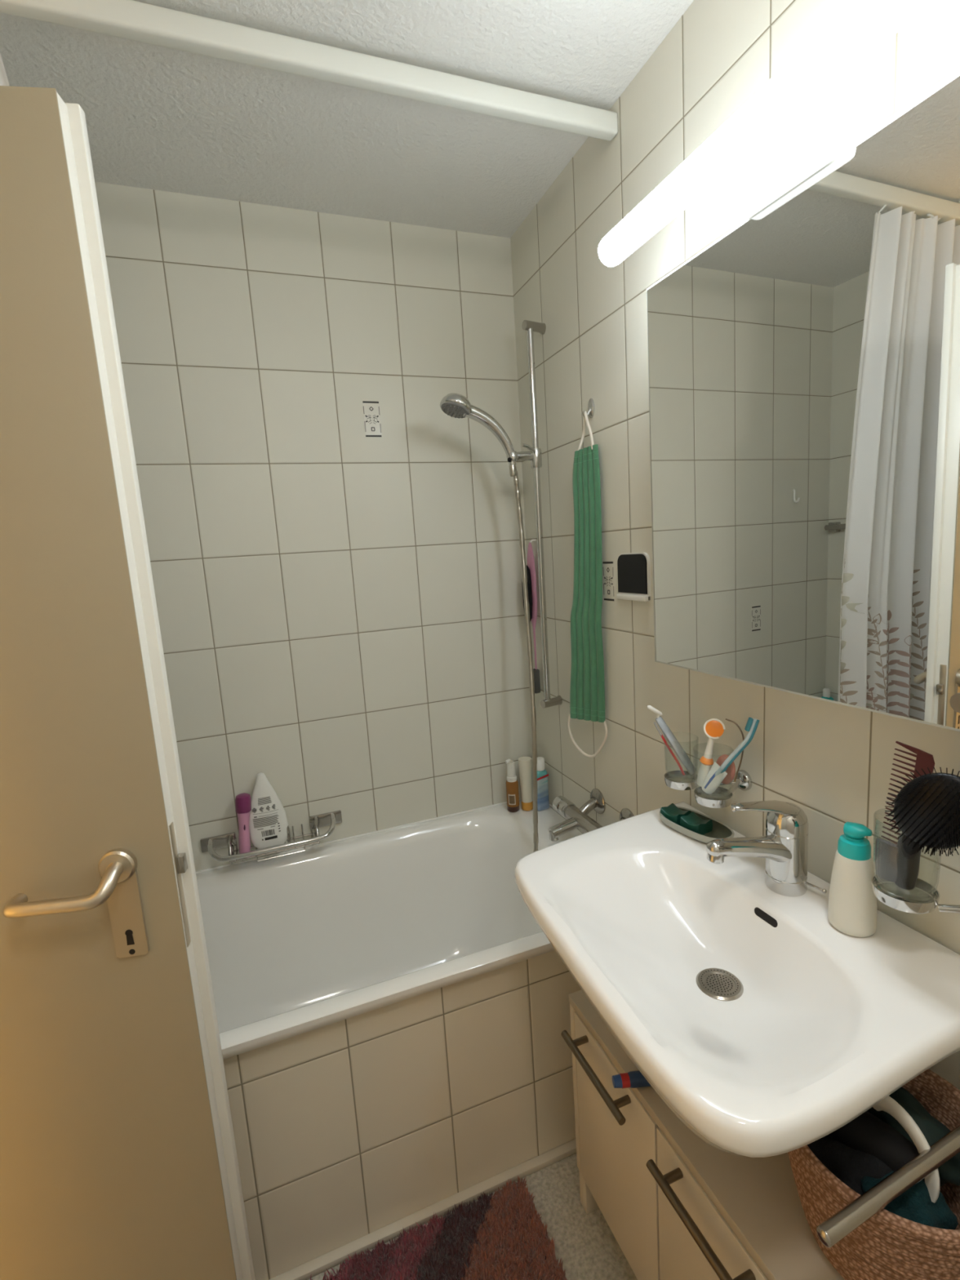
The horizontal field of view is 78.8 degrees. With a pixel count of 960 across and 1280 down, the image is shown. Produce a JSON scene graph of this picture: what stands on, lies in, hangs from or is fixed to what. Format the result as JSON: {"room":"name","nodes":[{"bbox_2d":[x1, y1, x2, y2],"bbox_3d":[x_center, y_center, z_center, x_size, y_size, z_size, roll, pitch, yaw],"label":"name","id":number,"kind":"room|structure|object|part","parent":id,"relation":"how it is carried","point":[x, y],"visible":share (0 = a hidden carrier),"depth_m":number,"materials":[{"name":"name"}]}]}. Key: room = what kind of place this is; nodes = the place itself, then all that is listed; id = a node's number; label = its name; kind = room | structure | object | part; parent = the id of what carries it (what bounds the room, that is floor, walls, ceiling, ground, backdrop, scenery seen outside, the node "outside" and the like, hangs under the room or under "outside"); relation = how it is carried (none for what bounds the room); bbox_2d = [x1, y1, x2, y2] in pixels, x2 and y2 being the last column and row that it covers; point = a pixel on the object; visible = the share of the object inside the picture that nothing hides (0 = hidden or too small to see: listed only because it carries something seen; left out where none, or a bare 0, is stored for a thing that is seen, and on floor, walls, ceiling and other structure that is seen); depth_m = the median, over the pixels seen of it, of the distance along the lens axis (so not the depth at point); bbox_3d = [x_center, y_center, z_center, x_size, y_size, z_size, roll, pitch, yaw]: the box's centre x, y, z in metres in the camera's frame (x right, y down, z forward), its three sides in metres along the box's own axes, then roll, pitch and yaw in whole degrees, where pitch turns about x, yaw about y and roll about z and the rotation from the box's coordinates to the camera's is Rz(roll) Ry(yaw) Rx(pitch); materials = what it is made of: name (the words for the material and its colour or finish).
{"room":"bathroom","nodes":[
{"label":"bathroom","id":0,"kind":"room"},
{"bbox_2d":[94,182,532,871],"bbox_3d":[-0.646,0.023,1.736,1.940,2.372,0.120,-7,9,-20],"label":"wall","id":1,"kind":"structure","parent":0,"point":[342,621],"depth_m":1.70,"materials":[{"name":"tile"}]},
{"bbox_2d":[200,809,342,863],"bbox_3d":[-0.596,0.584,1.698,0.398,0.076,0.117,-7,9,-20],"label":"caddy","id":2,"kind":"object","parent":1,"relation":"attached to","point":[210,844],"visible":0.88,"depth_m":1.69,"materials":[{"name":"silver metal"}]},
{"bbox_3d":[-0.758,0.586,1.694,0.093,0.039,0.010,-7,9,-20],"label":"wall plate","id":3,"kind":"part","parent":2,"relation":"part of","materials":[{"name":"silver metal"}]},
{"bbox_2d":[235,792,251,853],"bbox_3d":[-0.670,0.523,1.667,0.048,0.171,0.056,-7,9,-20],"label":"shaver","id":4,"kind":"object","parent":2,"relation":"in","point":[242,801],"visible":0.94,"depth_m":1.65,"materials":[{"name":"pink plastic"}]},
{"bbox_2d":[248,772,288,848],"bbox_3d":[-0.620,0.493,1.696,0.108,0.212,0.050,-7,9,-20],"label":"shampoo bottle","id":5,"kind":"object","parent":2,"relation":"in","point":[268,824],"visible":1,"depth_m":1.69,"materials":[{"name":"white plastic"}]},
{"bbox_3d":[-0.474,0.553,1.798,0.095,0.039,0.010,-7,9,-20],"label":"wall plate","id":6,"kind":"part","parent":2,"relation":"part of","materials":[{"name":"silver metal"}]},
{"bbox_2d":[362,400,382,436],"bbox_3d":[-0.316,-0.647,1.713,0.049,0.100,0.002,-7,9,-20],"label":"ornament","id":7,"kind":"object","parent":1,"relation":"attached to","point":[371,415],"visible":1,"depth_m":1.71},
{"bbox_2d":[363,406,381,432],"bbox_3d":[-0.316,-0.646,1.712,0.047,0.074,0.001,-7,9,-20],"label":"print","id":8,"kind":"object","parent":7,"relation":"attached to","point":[371,415],"depth_m":1.71},
{"bbox_2d":[195,798,584,873],"bbox_3d":[-0.457,0.682,1.450,1.690,0.008,0.701,-7,9,-20],"label":"trim","id":9,"kind":"structure","parent":1,"relation":"attached to","point":[500,803],"depth_m":1.83,"materials":[{"name":"ceramic"}]},
{"bbox_2d":[0,0,693,237],"bbox_3d":[-0.840,-0.988,0.214,3.120,0.100,2.570,-7,9,-20],"label":"ceiling","id":10,"kind":"structure","parent":0,"point":[157,117],"depth_m":1.21,"materials":[{"name":"paint"}]},
{"bbox_2d":[0,0,617,141],"bbox_3d":[-0.498,-1.040,0.986,1.698,0.069,0.032,-7,9,-20],"label":"rail","id":11,"kind":"object","parent":10,"relation":"attached to","point":[131,20],"visible":1,"depth_m":1.05,"materials":[{"name":"white metal"}]},
{"bbox_2d":[0,53,9,85],"bbox_3d":[-0.905,0.004,0.979,0.632,1.947,0.098,-7,9,-20],"label":"shower curtain","id":12,"kind":"object","parent":11,"relation":"hanging from","point":[3,77],"visible":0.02,"depth_m":0.93,"materials":[{"name":"fabric"}]},
{"bbox_2d":[222,950,581,1279],"bbox_3d":[-0.324,1.015,1.183,1.700,0.538,0.014,-7,9,-20],"label":"wall","id":13,"kind":"structure","parent":0,"point":[344,1131],"depth_m":1.23,"materials":[{"name":"tile"}]},
{"bbox_2d":[269,1138,576,1279],"bbox_3d":[-0.297,1.274,1.206,1.689,0.016,0.022,-7,9,-20],"label":"trim","id":14,"kind":"structure","parent":13,"relation":"attached to","point":[321,1264],"depth_m":1.27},
{"bbox_2d":[306,1152,637,1279],"bbox_3d":[-0.684,1.452,0.581,3.120,0.100,2.570,-7,9,-20],"label":"floor","id":15,"kind":"structure","parent":0,"point":[587,1247],"depth_m":1.24,"materials":[{"name":"stone"}]},
{"bbox_2d":[195,800,582,1059],"bbox_3d":[-0.446,0.893,1.473,1.694,0.424,0.711,-7,9,-20],"label":"bathtub","id":16,"kind":"object","parent":15,"relation":"on","point":[318,936],"visible":0.24,"depth_m":1.74,"materials":[{"name":"ceramic"}]},
{"bbox_2d":[505,759,519,812],"bbox_3d":[0.105,0.478,1.942,0.045,0.183,0.042,-7,9,-20],"label":"pump bottle","id":17,"kind":"object","parent":16,"relation":"on","point":[512,783],"visible":1,"depth_m":1.93,"materials":[{"name":"orange plastic"}]},
{"bbox_2d":[508,795,515,804],"bbox_3d":[0.105,0.527,1.930,0.019,0.028,0.002,-2,9,12],"label":"print","id":18,"kind":"object","parent":17,"relation":"on","point":[511,798],"depth_m":1.93},
{"bbox_2d":[518,756,533,810],"bbox_3d":[0.154,0.478,1.946,0.045,0.177,0.045,-7,9,-20],"label":"shampoo bottle","id":19,"kind":"object","parent":16,"relation":"on","point":[525,766],"visible":0.98,"depth_m":1.93,"materials":[{"name":"white plastic"}]},
{"bbox_2d":[537,756,549,810],"bbox_3d":[0.202,0.477,1.940,0.048,0.175,0.034,-7,9,-20],"label":"lotion bottle","id":20,"kind":"object","parent":16,"relation":"on","point":[543,802],"visible":0.74,"depth_m":1.93,"materials":[{"name":"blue plastic"}]},
{"bbox_2d":[310,1175,571,1279],"bbox_3d":[-0.032,1.302,0.841,0.605,0.033,0.838,-7,9,-20],"label":"bath rug","id":21,"kind":"object","parent":15,"relation":"on","point":[502,1235],"visible":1,"depth_m":1.19,"materials":[{"name":"fabric"}]},
{"bbox_2d":[560,990,844,1279],"bbox_3d":[0.439,1.003,1.025,0.375,0.512,0.586,-7,9,-20],"label":"base cabinet","id":22,"kind":"object","parent":15,"relation":"on","point":[677,1206],"visible":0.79,"depth_m":0.93,"materials":[{"name":"beige wood"}]},
{"bbox_3d":[0.237,1.190,1.272,0.032,0.095,0.028,-7,9,-20],"label":"leg","id":23,"kind":"part","parent":22,"relation":"part of","materials":[{"name":"beige wood"}]},
{"bbox_3d":[0.216,0.794,1.077,0.041,0.013,0.200,-7,9,-20],"label":"door handle","id":24,"kind":"part","parent":22,"relation":"part of","materials":[{"name":"grey metal"}]},
{"bbox_3d":[0.257,0.965,1.103,0.016,0.390,0.261,-7,9,-20],"label":"cabinet door","id":25,"kind":"part","parent":22,"relation":"part of","materials":[{"name":"beige wood"}]},
{"bbox_2d":[612,1070,651,1088],"bbox_3d":[0.279,0.746,0.994,0.108,0.024,0.023,-4,9,-4],"label":"tube","id":26,"kind":"object","parent":22,"relation":"on","point":[633,1079],"visible":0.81,"depth_m":0.98,"materials":[{"name":"blue plastic"}]},
{"bbox_3d":[0.313,0.827,0.824,0.041,0.013,0.200,-7,9,-20],"label":"door handle","id":27,"kind":"part","parent":22,"relation":"part of","materials":[{"name":"metal"}]},
{"bbox_3d":[0.355,0.997,0.849,0.016,0.390,0.279,-7,9,-20],"label":"cabinet door","id":28,"kind":"part","parent":22,"relation":"part of","materials":[{"name":"beige wood"}]},
{"bbox_2d":[787,1069,959,1279],"bbox_3d":[0.518,0.690,0.745,0.252,0.176,0.252,-7,9,-20],"label":"rope basket","id":29,"kind":"object","parent":22,"relation":"on","point":[887,1246],"visible":0.47,"depth_m":0.67,"materials":[{"name":"brown fabric"}]},
{"bbox_2d":[807,1111,892,1195],"bbox_3d":[0.505,0.685,0.756,0.166,0.117,0.153,-7,9,-20],"label":"cloth","id":30,"kind":"object","parent":29,"relation":"in","point":[850,1166],"visible":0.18,"depth_m":0.73,"materials":[{"name":"black fabric"}]},
{"bbox_2d":[827,1111,938,1181],"bbox_3d":[0.516,0.667,0.751,0.080,0.118,0.119,-10,10,-35],"label":"hair dryer","id":31,"kind":"object","parent":29,"relation":"in","point":[866,1133],"visible":0.41,"depth_m":0.73,"materials":[{"name":"black plastic"}]},
{"bbox_2d":[872,1095,939,1203],"bbox_3d":[0.518,0.605,0.717,0.016,0.070,0.105,-5,9,-7],"label":"band","id":32,"kind":"object","parent":29,"relation":"in","point":[887,1104],"visible":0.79,"depth_m":0.70,"materials":[{"name":"white plastic"}]},
{"bbox_2d":[860,1170,958,1229],"bbox_3d":[0.501,0.674,0.687,0.101,0.084,0.084,-7,9,-20],"label":"washcloth","id":33,"kind":"object","parent":29,"relation":"in","point":[916,1205],"visible":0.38,"depth_m":0.67,"materials":[{"name":"teal fabric"}]},
{"bbox_2d":[866,1087,959,1186],"bbox_3d":[0.566,0.641,0.765,0.082,0.081,0.125,-7,9,-20],"label":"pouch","id":34,"kind":"object","parent":29,"relation":"in","point":[933,1130],"visible":0.37,"depth_m":0.74,"materials":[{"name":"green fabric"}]},
{"bbox_2d":[510,0,959,1089],"bbox_3d":[0.659,0.072,0.856,0.120,2.372,2.450,-7,9,-20],"label":"wall","id":35,"kind":"structure","parent":0,"point":[833,762],"depth_m":1.26,"materials":[{"name":"tile"}]},
{"bbox_2d":[521,539,540,693],"bbox_3d":[0.166,-0.071,1.890,0.049,0.500,0.053,-1,9,16],"label":"bath brush","id":36,"kind":"object","parent":35,"relation":"hanging from","point":[531,569],"visible":0.75,"depth_m":1.86,"materials":[{"name":"pink plastic"}]},
{"bbox_3d":[0.184,0.135,1.926,0.022,0.080,0.026,-7,9,-20],"label":"handle","id":37,"kind":"part","parent":36,"relation":"part of","materials":[{"name":"grey plastic"}]},
{"bbox_2d":[506,320,562,708],"bbox_3d":[0.156,-0.341,1.710,0.150,1.120,0.048,-8,9,-25],"label":"shower rail","id":38,"kind":"object","parent":35,"relation":"attached to","point":[535,455],"visible":0.98,"depth_m":1.69,"materials":[{"name":"silver metal"}]},
{"bbox_2d":[440,393,515,465],"bbox_3d":[-0.003,-0.581,1.624,0.212,0.190,0.088,-7,9,-20],"label":"shower","id":39,"kind":"object","parent":38,"relation":"attached to","point":[458,406],"visible":0.98,"depth_m":1.61,"materials":[{"name":"silver metal"}]},
{"bbox_3d":[0.025,-0.574,1.637,0.152,0.169,0.036,-7,9,-20],"label":"handle","id":40,"kind":"part","parent":39,"relation":"part of","materials":[{"name":"silver metal"}]},
{"bbox_2d":[509,464,538,852],"bbox_3d":[0.182,0.133,1.619,0.099,1.254,0.316,-8,10,-28],"label":"shower hose","id":41,"kind":"object","parent":39,"relation":"hanging from","point":[513,470],"visible":0.65,"depth_m":1.70,"materials":[{"name":"silver metal"}]},
{"bbox_2d":[582,398,594,417],"bbox_3d":[0.271,-0.587,1.479,0.029,0.048,0.024,-7,9,-20],"label":"hook","id":42,"kind":"object","parent":35,"relation":"attached to","point":[590,412],"visible":1,"depth_m":1.48,"materials":[{"name":"silver metal"}]},
{"bbox_3d":[0.271,-0.575,1.480,0.028,0.021,0.008,-7,9,-20],"label":"hook arm","id":43,"kind":"part","parent":42,"relation":"part of","materials":[{"name":"silver metal"}]},
{"bbox_2d":[567,411,608,757],"bbox_3d":[0.277,-0.127,1.556,0.129,0.917,0.048,3,11,37],"label":"strap","id":44,"kind":"object","parent":42,"relation":"hanging from","point":[587,688],"visible":1,"depth_m":1.53,"materials":[{"name":"green fabric"}]},
{"bbox_3d":[0.282,-0.588,1.483,0.005,0.048,0.024,-7,9,-20],"label":"hook plate","id":45,"kind":"part","parent":42,"relation":"part of","materials":[{"name":"silver metal"}]},
{"bbox_2d":[547,788,634,841],"bbox_3d":[0.282,0.494,1.594,0.172,0.105,0.331,-7,9,-20],"label":"mixer","id":46,"kind":"object","parent":35,"relation":"attached to","point":[576,818],"visible":0.67,"depth_m":1.63,"materials":[{"name":"silver metal"}]},
{"bbox_3d":[0.239,0.520,1.623,0.106,0.050,0.042,-7,9,-20],"label":"spout","id":47,"kind":"part","parent":46,"relation":"part of","materials":[{"name":"silver metal"}]},
{"bbox_3d":[0.249,0.493,1.722,0.049,0.049,0.070,-7,9,-20],"label":"temperature knob","id":48,"kind":"part","parent":46,"relation":"part of","materials":[{"name":"silver metal"}]},
{"bbox_2d":[602,561,614,600],"bbox_3d":[0.331,-0.151,1.501,0.002,0.100,0.049,-7,9,-20],"label":"ornament","id":49,"kind":"object","parent":35,"relation":"attached to","point":[608,566],"visible":1,"depth_m":1.50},
{"bbox_2d":[603,574,613,593],"bbox_3d":[0.330,-0.150,1.501,0.001,0.074,0.047,-7,9,-20],"label":"print","id":50,"kind":"object","parent":49,"relation":"attached to","point":[608,580],"depth_m":1.50},
{"bbox_2d":[617,552,650,601],"bbox_3d":[0.362,-0.151,1.392,0.016,0.112,0.119,-7,9,-20],"label":"wall box","id":51,"kind":"object","parent":35,"relation":"attached to","point":[633,568],"visible":1,"depth_m":1.38,"materials":[{"name":"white plastic"}]},
{"bbox_2d":[663,769,751,808],"bbox_3d":[0.446,0.277,1.148,0.125,0.043,0.166,-7,9,-20],"label":"holder","id":52,"kind":"object","parent":35,"relation":"attached to","point":[718,798],"visible":0.84,"depth_m":1.12,"materials":[{"name":"silver metal"}]},
{"bbox_2d":[663,735,698,780],"bbox_3d":[0.407,0.239,1.181,0.066,0.090,0.066,-7,9,-20],"label":"tumbler","id":53,"kind":"object","parent":52,"relation":"on","point":[664,735],"visible":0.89,"depth_m":1.18,"materials":[{"name":"clear glass"}]},
{"bbox_2d":[653,721,684,775],"bbox_3d":[0.380,0.218,1.173,0.060,0.107,0.007,0,9,24],"label":"toothbrush","id":54,"kind":"object","parent":53,"relation":"in","point":[655,723],"visible":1,"depth_m":1.17,"materials":[{"name":"red plastic"}]},
{"bbox_3d":[0.387,0.230,1.173,0.047,0.082,0.006,0,9,24],"label":"handle","id":55,"kind":"part","parent":54,"relation":"part of","materials":[{"name":"red plastic"}]},
{"bbox_2d":[647,705,696,774],"bbox_3d":[0.390,0.201,1.187,0.093,0.137,0.030,3,11,36],"label":"toothbrushes","id":56,"kind":"object","parent":53,"relation":"in","point":[679,751],"visible":1,"depth_m":1.18,"materials":[{"name":"white plastic"}]},
{"bbox_2d":[693,749,733,799],"bbox_3d":[0.434,0.246,1.087,0.070,0.092,0.070,-7,9,-20],"label":"tumbler","id":57,"kind":"object","parent":52,"relation":"in","point":[693,749],"visible":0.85,"depth_m":1.09,"materials":[{"name":"clear glass"}]},
{"bbox_2d":[696,718,724,786],"bbox_3d":[0.429,0.210,1.087,0.051,0.134,0.025,1,10,26],"label":"toothbrush","id":58,"kind":"object","parent":57,"relation":"in","point":[713,728],"visible":0.98,"depth_m":1.08,"materials":[{"name":"white plastic"}]},
{"bbox_3d":[0.421,0.252,1.099,0.020,0.048,0.028,-7,9,-20],"label":"handle","id":59,"kind":"part","parent":58,"relation":"part of","materials":[{"name":"white plastic"}]},
{"bbox_2d":[702,761,727,794],"bbox_3d":[0.428,0.255,1.070,0.024,0.062,0.048,-7,9,-20],"label":"toothpaste tube","id":60,"kind":"object","parent":57,"relation":"in","point":[711,782],"visible":1,"depth_m":1.07,"materials":[{"name":"white plastic"}]},
{"bbox_2d":[704,772,715,788],"bbox_3d":[0.426,0.257,1.074,0.024,0.040,0.025,-7,9,-20],"label":"print","id":61,"kind":"object","parent":60,"relation":"attached to","point":[710,780],"depth_m":1.07,"materials":[{"name":"plastic"}]},
{"bbox_2d":[716,754,735,784],"bbox_3d":[0.454,0.239,1.082,0.020,0.059,0.045,-7,9,-20],"label":"sponge","id":62,"kind":"object","parent":57,"relation":"in","point":[731,771],"visible":0.62,"depth_m":1.07,"materials":[{"name":"pink"}]},
{"bbox_2d":[725,718,744,782],"bbox_3d":[0.459,0.200,1.053,0.032,0.117,0.008,2,10,35],"label":"wire loop","id":63,"kind":"object","parent":57,"relation":"in","point":[733,722],"visible":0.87,"depth_m":1.05,"materials":[{"name":"metal"}]},
{"bbox_2d":[715,717,759,776],"bbox_3d":[0.443,0.206,1.040,0.014,0.163,0.114,-8,10,-27],"label":"toothbrush","id":64,"kind":"object","parent":57,"relation":"in","point":[752,724],"visible":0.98,"depth_m":1.01,"materials":[{"name":"blue plastic"}]},
{"bbox_3d":[0.478,0.281,1.153,0.068,0.024,0.013,1,10,29],"label":"arm","id":65,"kind":"part","parent":52,"relation":"part of","materials":[{"name":"silver metal"}]},
{"bbox_3d":[0.485,0.285,1.122,0.054,0.024,0.010,-9,10,-33],"label":"arm","id":66,"kind":"part","parent":52,"relation":"part of","materials":[{"name":"silver metal"}]},
{"bbox_2d":[515,801,959,1157],"bbox_3d":[0.356,0.576,0.950,0.499,0.313,0.647,-7,9,-20],"label":"washbasin","id":67,"kind":"object","parent":35,"relation":"attached to","point":[766,1028],"visible":0.98,"depth_m":0.81,"materials":[{"name":"ceramic"}]},
{"bbox_2d":[659,806,734,844],"bbox_3d":[0.429,0.370,1.164,0.078,0.020,0.161,-9,10,-30],"label":"soap dish","id":68,"kind":"object","parent":67,"relation":"on","point":[720,830],"visible":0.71,"depth_m":1.14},
{"bbox_2d":[660,803,690,825],"bbox_3d":[0.402,0.358,1.200,0.042,0.024,0.044,-8,10,-29],"label":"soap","id":69,"kind":"object","parent":68,"relation":"in","point":[673,813],"visible":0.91,"depth_m":1.20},
{"bbox_2d":[680,812,712,835],"bbox_3d":[0.428,0.363,1.156,0.042,0.024,0.044,-8,10,-29],"label":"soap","id":70,"kind":"object","parent":68,"relation":"in","point":[692,822],"visible":0.98,"depth_m":1.15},
{"bbox_2d":[706,800,826,897],"bbox_3d":[0.445,0.334,0.918,0.189,0.166,0.088,-7,9,-20],"label":"tap","id":71,"kind":"object","parent":67,"relation":"on","point":[784,846],"visible":1,"depth_m":0.92,"materials":[{"name":"silver metal"}]},
{"bbox_3d":[0.422,0.340,0.925,0.148,0.078,0.054,-7,9,-20],"label":"spout","id":72,"kind":"part","parent":71,"relation":"part of","materials":[{"name":"silver metal"}]},
{"bbox_3d":[0.459,0.279,0.931,0.143,0.063,0.062,-7,9,-20],"label":"lever","id":73,"kind":"part","parent":71,"relation":"part of","materials":[{"name":"silver metal"}]},
{"bbox_3d":[0.535,0.394,0.931,0.007,0.007,0.034,-8,10,-27],"label":"pull rod","id":74,"kind":"part","parent":71,"relation":"part of","materials":[{"name":"silver metal"}]},
{"bbox_2d":[827,821,876,937],"bbox_3d":[0.541,0.340,0.846,0.061,0.159,0.061,-7,9,-20],"label":"soap dispenser","id":75,"kind":"object","parent":67,"relation":"on","point":[852,901],"visible":1,"depth_m":0.83,"materials":[{"name":"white plastic"}]},
{"bbox_2d":[646,72,959,731],"bbox_3d":[0.488,-0.273,0.871,0.111,0.702,0.604,-7,9,-20],"label":"mirror","id":76,"kind":"object","parent":35,"relation":"attached to","point":[804,363],"visible":1,"depth_m":0.79,"materials":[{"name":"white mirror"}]},
{"bbox_2d":[598,0,934,266],"bbox_3d":[0.421,-0.669,0.804,0.170,0.104,0.700,-7,9,-20],"label":"lamp","id":77,"kind":"object","parent":76,"relation":"attached to","point":[824,131],"visible":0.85,"depth_m":0.74,"materials":[{"name":"white plastic"}]},
{"bbox_2d":[816,1124,959,1247],"bbox_3d":[0.523,0.599,0.683,0.371,0.044,0.044,-7,9,-20],"label":"towel bar","id":78,"kind":"object","parent":35,"relation":"attached to","point":[840,1224],"visible":1,"depth_m":0.64,"materials":[{"name":"silver metal"}]},
{"bbox_2d":[871,874,959,914],"bbox_3d":[0.611,0.321,0.746,0.187,0.045,0.073,0,9,22],"label":"holder","id":79,"kind":"object","parent":35,"relation":"attached to","point":[910,901],"visible":0.89,"depth_m":0.76,"materials":[{"name":"silver metal"}]},
{"bbox_2d":[873,810,941,902],"bbox_3d":[0.555,0.281,0.761,0.073,0.100,0.073,-7,9,-20],"label":"tumbler","id":80,"kind":"object","parent":79,"relation":"in","point":[876,811],"visible":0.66,"depth_m":0.77,"materials":[{"name":"clear glass"}]},
{"bbox_2d":[875,837,897,882],"bbox_3d":[0.533,0.289,0.756,0.014,0.054,0.045,-7,9,-20],"label":"file","id":81,"kind":"object","parent":80,"relation":"in","point":[886,851],"visible":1,"depth_m":0.76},
{"bbox_2d":[880,741,934,844],"bbox_3d":[0.555,0.224,0.764,0.008,0.186,0.064,-8,9,-26],"label":"comb","id":82,"kind":"object","parent":80,"relation":"in","point":[924,760],"visible":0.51,"depth_m":0.75,"materials":[{"name":"black plastic"}]},
{"bbox_2d":[884,766,959,889],"bbox_3d":[0.543,0.235,0.699,0.061,0.185,0.108,-7,9,-20],"label":"hairbrush","id":83,"kind":"object","parent":80,"relation":"in","point":[926,809],"visible":1,"depth_m":0.69,"materials":[{"name":"black plastic"}]},
{"bbox_3d":[0.544,0.276,0.742,0.027,0.090,0.045,0,9,21],"label":"handle","id":84,"kind":"part","parent":83,"relation":"part of","materials":[{"name":"black plastic"}]},
{"bbox_3d":[0.625,0.332,0.716,0.100,0.029,0.022,0,9,25],"label":"arm","id":85,"kind":"part","parent":79,"relation":"part of","materials":[{"name":"silver metal"}]},
{"bbox_3d":[-1.057,0.269,0.279,0.120,2.372,2.350,-7,9,-20],"label":"wall","id":86,"kind":"structure","parent":0,"visible":0},
{"bbox_2d":[0,85,255,1279],"bbox_3d":[-0.797,0.339,0.854,0.709,2.007,0.174,-4,9,-2],"label":"door","id":87,"kind":"structure","parent":86,"relation":"in","point":[118,1157],"depth_m":0.83,"materials":[{"name":"paint"}]},
{"bbox_3d":[-0.575,0.347,0.805,0.145,0.045,0.053,-6,9,-15],"label":"handle","id":88,"kind":"part","parent":87,"relation":"part of","materials":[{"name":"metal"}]},
{"bbox_3d":[-0.519,0.392,0.856,0.044,0.154,0.005,-5,9,-8],"label":"plate","id":89,"kind":"part","parent":87,"relation":"part of","materials":[{"name":"silver metal"}]},
{"bbox_3d":[-0.453,0.369,0.879,0.005,0.196,0.014,-5,9,-8],"label":"lock plate","id":90,"kind":"part","parent":87,"relation":"part of","materials":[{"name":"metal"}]}
]}

